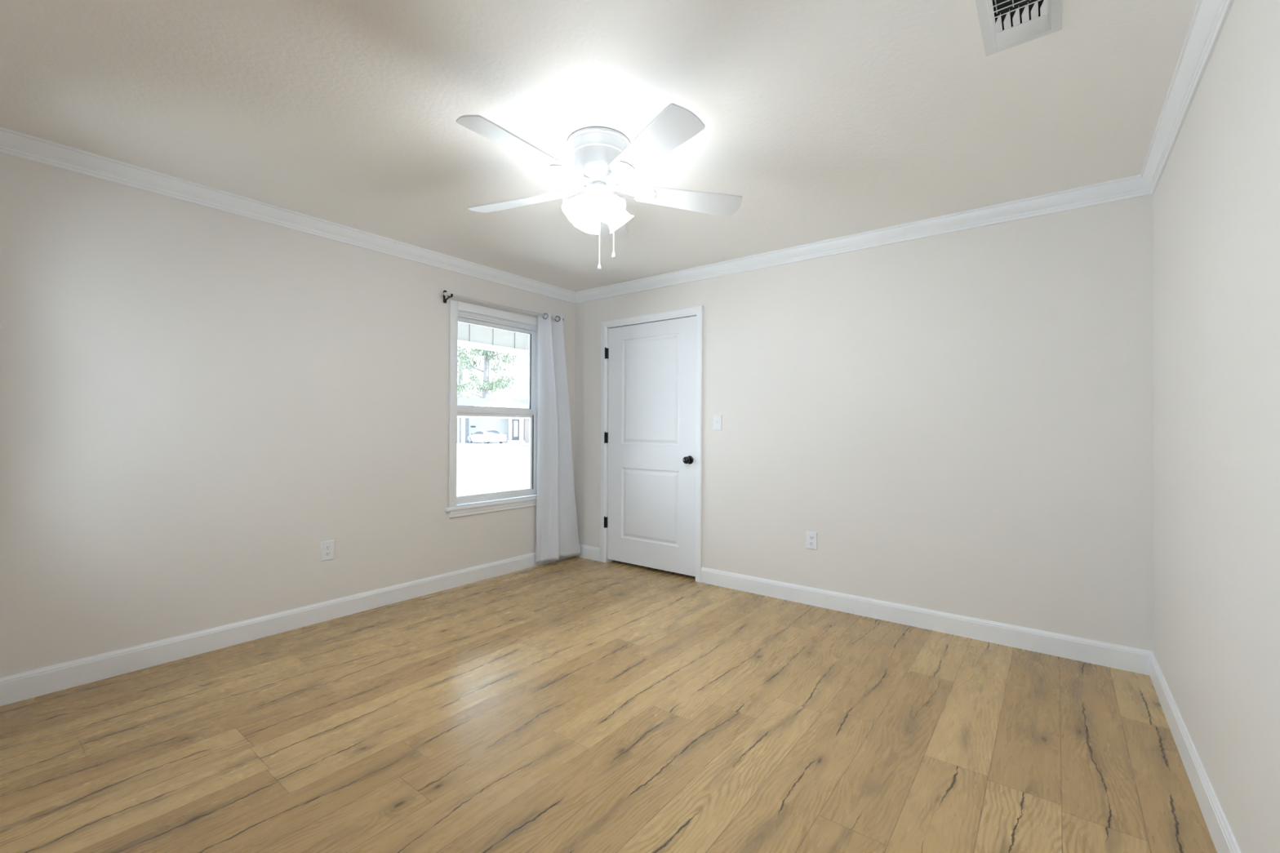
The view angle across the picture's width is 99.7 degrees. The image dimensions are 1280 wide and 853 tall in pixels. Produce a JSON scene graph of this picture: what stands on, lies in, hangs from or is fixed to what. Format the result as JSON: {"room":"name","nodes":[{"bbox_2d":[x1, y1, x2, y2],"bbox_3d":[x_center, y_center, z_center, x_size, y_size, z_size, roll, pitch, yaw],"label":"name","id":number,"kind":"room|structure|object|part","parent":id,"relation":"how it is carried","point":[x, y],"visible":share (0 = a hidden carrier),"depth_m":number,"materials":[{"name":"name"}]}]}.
{"room":"empty bedroom","nodes":[
{"label":"empty bedroom","id":0,"kind":"room"},
{"bbox_2d":[0,152,575,677],"bbox_3d":[-1.793,0.024,3.561,0.130,2.524,4.190,0,0,38],"label":"wall","id":1,"kind":"structure","parent":0,"point":[196,400],"depth_m":2.81,"materials":[{"name":"paint"}]},
{"bbox_2d":[0,552,573,706],"bbox_3d":[-1.773,1.128,3.474,0.013,0.116,3.830,0,0,38],"label":"baseboard","id":2,"kind":"structure","parent":1,"relation":"attached to","point":[20,686],"depth_m":2.88,"materials":[{"name":"white paint"}]},
{"bbox_2d":[0,126,575,303],"bbox_3d":[-1.745,-1.193,3.469,0.052,0.091,3.830,0,0,38],"label":"crown molding","id":3,"kind":"structure","parent":1,"relation":"attached to","point":[13,143],"depth_m":2.90,"materials":[{"name":"white paint"}]},
{"bbox_2d":[320,540,333,561],"bbox_3d":[-1.909,0.760,3.299,0.009,0.117,0.074,0,0,38],"label":"wall outlet","id":4,"kind":"object","parent":1,"relation":"attached to","point":[326,547],"visible":1,"depth_m":3.29,"materials":[{"name":"white plastic"}]},
{"bbox_2d":[325,551,330,556],"bbox_3d":[-1.907,0.779,3.298,0.003,0.028,0.029,0,0,38],"label":"receptacle","id":5,"kind":"object","parent":4,"relation":"attached to","point":[327,553],"depth_m":3.30,"materials":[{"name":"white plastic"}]},
{"bbox_2d":[325,545,330,550],"bbox_3d":[-1.907,0.740,3.298,0.003,0.028,0.029,0,0,38],"label":"receptacle","id":6,"kind":"object","parent":4,"relation":"attached to","point":[327,547],"depth_m":3.30,"materials":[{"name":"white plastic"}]},
{"bbox_2d":[444,299,537,518],"bbox_3d":[-1.163,-0.127,4.356,0.157,1.604,0.974,0,0,38],"label":"window","id":7,"kind":"structure","parent":1,"relation":"in","point":[460,312],"depth_m":4.25,"materials":[{"name":"white paint"}]},
{"bbox_3d":[-1.156,0.220,4.341,0.038,0.734,0.872,0,0,38],"label":"sash","id":8,"kind":"part","parent":7,"relation":"part of","materials":[{"name":"glass"}]},
{"bbox_3d":[-1.189,-0.465,4.371,0.036,0.732,0.872,0,0,38],"label":"sash","id":9,"kind":"part","parent":7,"relation":"part of","materials":[{"name":"white plastic"}]},
{"bbox_2d":[443,289,564,320],"bbox_3d":[-1.060,-0.942,4.318,0.100,0.096,1.176,0,0,38],"label":"curtain rod","id":10,"kind":"object","parent":1,"relation":"attached to","point":[445,293],"visible":0.73,"depth_m":4.12,"materials":[{"name":"silver metal"}]},
{"bbox_2d":[535,312,580,564],"bbox_3d":[-0.673,0.100,4.711,0.483,2.146,0.114,0,0,-43],"label":"curtain","id":11,"kind":"object","parent":10,"relation":"hanging from","point":[557,526],"visible":1,"depth_m":4.61,"materials":[{"name":"white fabric"}]},
{"bbox_2d":[0,0,1198,292],"bbox_3d":[-0.190,-1.294,2.333,4.163,0.120,4.190,0,0,38],"label":"ceiling","id":12,"kind":"structure","parent":0,"point":[828,119],"depth_m":2.06,"materials":[{"name":"paint"}]},
{"bbox_2d":[456,102,742,270],"bbox_3d":[-0.212,-0.949,2.321,1.274,0.570,1.238,0,0,38],"label":"ceiling fan","id":13,"kind":"object","parent":12,"relation":"hanging from","point":[602,157],"visible":1,"depth_m":2.26,"materials":[{"name":"white metal"}]},
{"bbox_3d":[-0.572,-1.039,2.509,0.483,0.040,0.146,0,0,22],"label":"blade","id":14,"kind":"part","parent":13,"relation":"part of","materials":[{"name":"white laminate"}]},
{"bbox_3d":[-0.455,-1.055,2.034,0.148,0.044,0.485,0,0,38],"label":"blade","id":15,"kind":"part","parent":13,"relation":"part of","materials":[{"name":"white laminate"}]},
{"bbox_3d":[-0.271,-0.927,2.300,0.124,0.133,0.130,0,0,38],"label":"lamp shade","id":16,"kind":"part","parent":13,"relation":"part of","materials":[{"name":"white glass"}]},
{"bbox_3d":[-0.251,-0.947,2.310,0.048,0.064,0.061,0,0,38],"label":"bulb","id":17,"kind":"part","parent":13,"relation":"part of","materials":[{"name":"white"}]},
{"bbox_3d":[-0.241,-0.927,2.443,0.124,0.132,0.122,0,0,9],"label":"lamp shade","id":18,"kind":"part","parent":13,"relation":"part of","materials":[{"name":"white glass"}]},
{"bbox_3d":[-0.172,-0.842,2.296,0.005,0.285,0.005,0,0,38],"label":"pull chain","id":19,"kind":"part","parent":13,"relation":"part of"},
{"bbox_3d":[-0.139,-0.946,2.282,0.061,0.064,0.048,0,0,38],"label":"bulb","id":20,"kind":"part","parent":13,"relation":"part of","materials":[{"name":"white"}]},
{"bbox_3d":[-0.120,-0.927,2.260,0.124,0.132,0.122,0,0,9],"label":"lamp shade","id":21,"kind":"part","parent":13,"relation":"part of","materials":[{"name":"white glass"}]},
{"bbox_3d":[-0.152,-1.044,2.772,0.146,0.040,0.483,0,0,4],"label":"blade","id":22,"kind":"part","parent":13,"relation":"part of","materials":[{"name":"white laminate"}]},
{"bbox_3d":[-0.114,-0.882,2.340,0.005,0.235,0.005,0,0,38],"label":"pull chain","id":23,"kind":"part","parent":13,"relation":"part of","materials":[{"name":"white metal"}]},
{"bbox_3d":[-0.090,-0.926,2.403,0.123,0.133,0.130,0,0,38],"label":"lamp shade","id":24,"kind":"part","parent":13,"relation":"part of","materials":[{"name":"white glass"}]},
{"bbox_3d":[0.044,-1.041,1.995,0.146,0.039,0.483,0,0,-32],"label":"blade","id":25,"kind":"part","parent":13,"relation":"part of","materials":[{"name":"white laminate"}]},
{"bbox_3d":[0.228,-1.026,2.455,0.483,0.045,0.146,0,0,-14],"label":"blade","id":26,"kind":"part","parent":13,"relation":"part of","materials":[{"name":"white laminate"}]},
{"bbox_2d":[975,0,1062,56],"bbox_3d":[1.077,-1.223,1.537,0.198,0.014,0.478,0,0,38],"label":"ceiling vent","id":27,"kind":"object","parent":12,"relation":"in","point":[1004,24],"visible":1,"depth_m":1.62,"materials":[{"name":"metal"}]},
{"bbox_2d":[0,555,1217,852],"bbox_3d":[-0.196,1.240,2.334,3.903,0.100,3.950,0,0,38],"label":"floor","id":28,"kind":"structure","parent":0,"point":[572,704],"depth_m":2.03,"materials":[{"name":"brown wood"}]},
{"bbox_2d":[574,194,1154,651],"bbox_3d":[1.013,0.039,3.897,3.903,2.524,0.230,0,0,38],"label":"wall","id":29,"kind":"structure","parent":0,"point":[961,423],"depth_m":3.17,"materials":[{"name":"paint"}]},
{"bbox_2d":[574,544,599,561],"bbox_3d":[-0.484,1.138,4.890,0.325,0.116,0.013,0,0,38],"label":"baseboard","id":30,"kind":"structure","parent":29,"relation":"attached to","point":[587,552],"depth_m":4.86,"materials":[{"name":"white paint"}]},
{"bbox_2d":[599,305,702,582],"bbox_3d":[0.086,0.133,4.504,1.046,2.130,0.198,0,0,38],"label":"door","id":31,"kind":"structure","parent":29,"relation":"in","point":[651,402],"depth_m":4.45,"materials":[{"name":"white paint"}]},
{"bbox_3d":[0.367,0.262,4.204,0.057,0.057,0.068,0,0,38],"label":"knob","id":32,"kind":"part","parent":31,"relation":"part of","materials":[{"name":"black metal"}]},
{"bbox_2d":[713,414,722,430],"bbox_3d":[0.582,-0.029,4.074,0.074,0.117,0.016,0,0,38],"label":"light switch","id":33,"kind":"object","parent":29,"relation":"attached to","point":[717,418],"visible":1,"depth_m":4.07,"materials":[{"name":"white plastic"}]},
{"bbox_2d":[805,531,817,550],"bbox_3d":[1.154,0.768,3.633,0.074,0.117,0.009,0,0,38],"label":"wall outlet","id":34,"kind":"object","parent":29,"relation":"attached to","point":[811,537],"visible":1,"depth_m":3.63,"materials":[{"name":"white plastic"}]},
{"bbox_2d":[575,174,1151,303],"bbox_3d":[0.933,-1.178,3.789,3.903,0.091,0.052,0,0,38],"label":"crown molding","id":35,"kind":"structure","parent":29,"relation":"attached to","point":[1131,187],"depth_m":3.27,"materials":[{"name":"white paint"}]},
{"bbox_2d":[701,567,1151,675],"bbox_3d":[1.476,1.144,3.380,2.532,0.116,0.013,0,0,38],"label":"baseboard","id":36,"kind":"structure","parent":29,"relation":"attached to","point":[1087,651],"depth_m":3.12,"materials":[{"name":"white paint"}]},
{"bbox_2d":[1152,0,1279,852],"bbox_3d":[1.401,0.033,1.098,0.130,2.524,4.190,0,0,38],"label":"wall","id":37,"kind":"structure","parent":0,"point":[1216,580],"depth_m":1.50,"materials":[{"name":"paint"}]},
{"bbox_2d":[1140,0,1234,194],"bbox_3d":[1.304,-1.184,1.118,0.052,0.091,3.830,0,0,38],"label":"crown molding","id":38,"kind":"structure","parent":37,"relation":"attached to","point":[1209,18],"depth_m":1.83,"materials":[{"name":"white paint"}]},
{"bbox_2d":[1149,651,1240,852],"bbox_3d":[1.308,1.137,1.099,0.013,0.116,3.830,0,0,38],"label":"baseboard","id":39,"kind":"structure","parent":37,"relation":"attached to","point":[1223,838],"depth_m":1.77,"materials":[{"name":"white paint"}]},
{"label":"outside","id":40,"kind":"structure","parent":0,"visible":0},
{"bbox_2d":[456,442,529,496],"bbox_3d":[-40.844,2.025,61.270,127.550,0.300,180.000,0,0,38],"label":"ground","id":41,"kind":"structure","parent":40,"point":[479,470],"depth_m":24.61,"materials":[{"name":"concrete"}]},
{"bbox_2d":[457,346,483,398],"bbox_3d":[-36.353,-8.677,106.517,13.013,21.413,12.813,0,0,38],"label":"tree","id":42,"kind":"object","parent":41,"relation":"on","point":[474,380],"visible":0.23,"depth_m":106.37,"materials":[{"name":"green plant"}]},
{"bbox_2d":[467,430,506,444],"bbox_3d":[-18.160,1.220,63.740,5.260,1.548,2.754,0,0,44],"label":"car","id":43,"kind":"object","parent":41,"relation":"on","point":[483,436],"visible":0.98,"depth_m":62.35,"materials":[{"name":"white paint"}]},
{"bbox_2d":[457,346,522,418],"bbox_3d":[-24.926,-7.498,87.006,11.964,19.083,12.791,0,0,-15],"label":"tree","id":44,"kind":"object","parent":41,"relation":"on","point":[486,387],"visible":0.53,"depth_m":86.42,"materials":[{"name":"green plant"}]},
{"bbox_2d":[457,444,529,448],"bbox_3d":[-13.322,1.985,55.014,10.100,0.020,9.500,0,0,-16],"label":"lawn","id":45,"kind":"structure","parent":41,"relation":"on","point":[505,446],"depth_m":53.85,"materials":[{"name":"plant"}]},
{"bbox_2d":[457,397,529,444],"bbox_3d":[-17.453,-0.799,67.773,32.000,5.620,12.700,0,0,-16],"label":"neighbor house","id":46,"kind":"structure","parent":41,"relation":"on","point":[516,430],"depth_m":66.73,"materials":[{"name":"white paint"}]},
{"bbox_3d":[-19.942,0.469,60.731,0.330,3.020,0.350,0,0,-16],"label":"carport post","id":47,"kind":"part","parent":46,"relation":"part of","materials":[{"name":"white paint"}]},
{"bbox_3d":[-16.016,0.505,66.624,0.300,3.020,0.300,0,0,-16],"label":"carport post","id":48,"kind":"part","parent":46,"relation":"part of","materials":[{"name":"white paint"}]},
{"bbox_3d":[-15.351,0.274,66.725,0.470,1.950,0.045,0,0,-16],"label":"door pane","id":49,"kind":"part","parent":46,"relation":"part of","materials":[{"name":"white glass"}]},
{"bbox_3d":[-15.388,0.399,66.795,0.800,2.500,0.120,0,0,-16],"label":"house door","id":50,"kind":"part","parent":46,"relation":"part of","materials":[{"name":"white paint"}]},
{"bbox_3d":[-14.523,0.511,66.014,0.430,3.020,0.300,0,0,-16],"label":"carport post","id":51,"kind":"part","parent":46,"relation":"part of","materials":[{"name":"white paint"}]},
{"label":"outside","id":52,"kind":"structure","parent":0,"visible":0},
{"bbox_2d":[457,339,528,355],"bbox_3d":[-2.970,-1.021,5.568,0.110,0.054,16.000,0,0,38],"label":"beam","id":53,"kind":"structure","parent":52,"point":[460,343],"depth_m":6.91,"materials":[{"name":"white paint"}]},
{"bbox_3d":[-2.248,-1.512,5.014,2.368,0.080,16.000,0,0,38],"label":"porch roof","id":54,"kind":"structure","parent":0,"visible":0},
{"bbox_2d":[457,321,528,350],"bbox_3d":[-2.961,-1.262,5.562,0.050,0.425,16.000,0,0,38],"label":"ceiling","id":55,"kind":"structure","parent":54,"relation":"attached to","point":[466,332],"depth_m":6.92,"materials":[{"name":"beige"}]}
]}

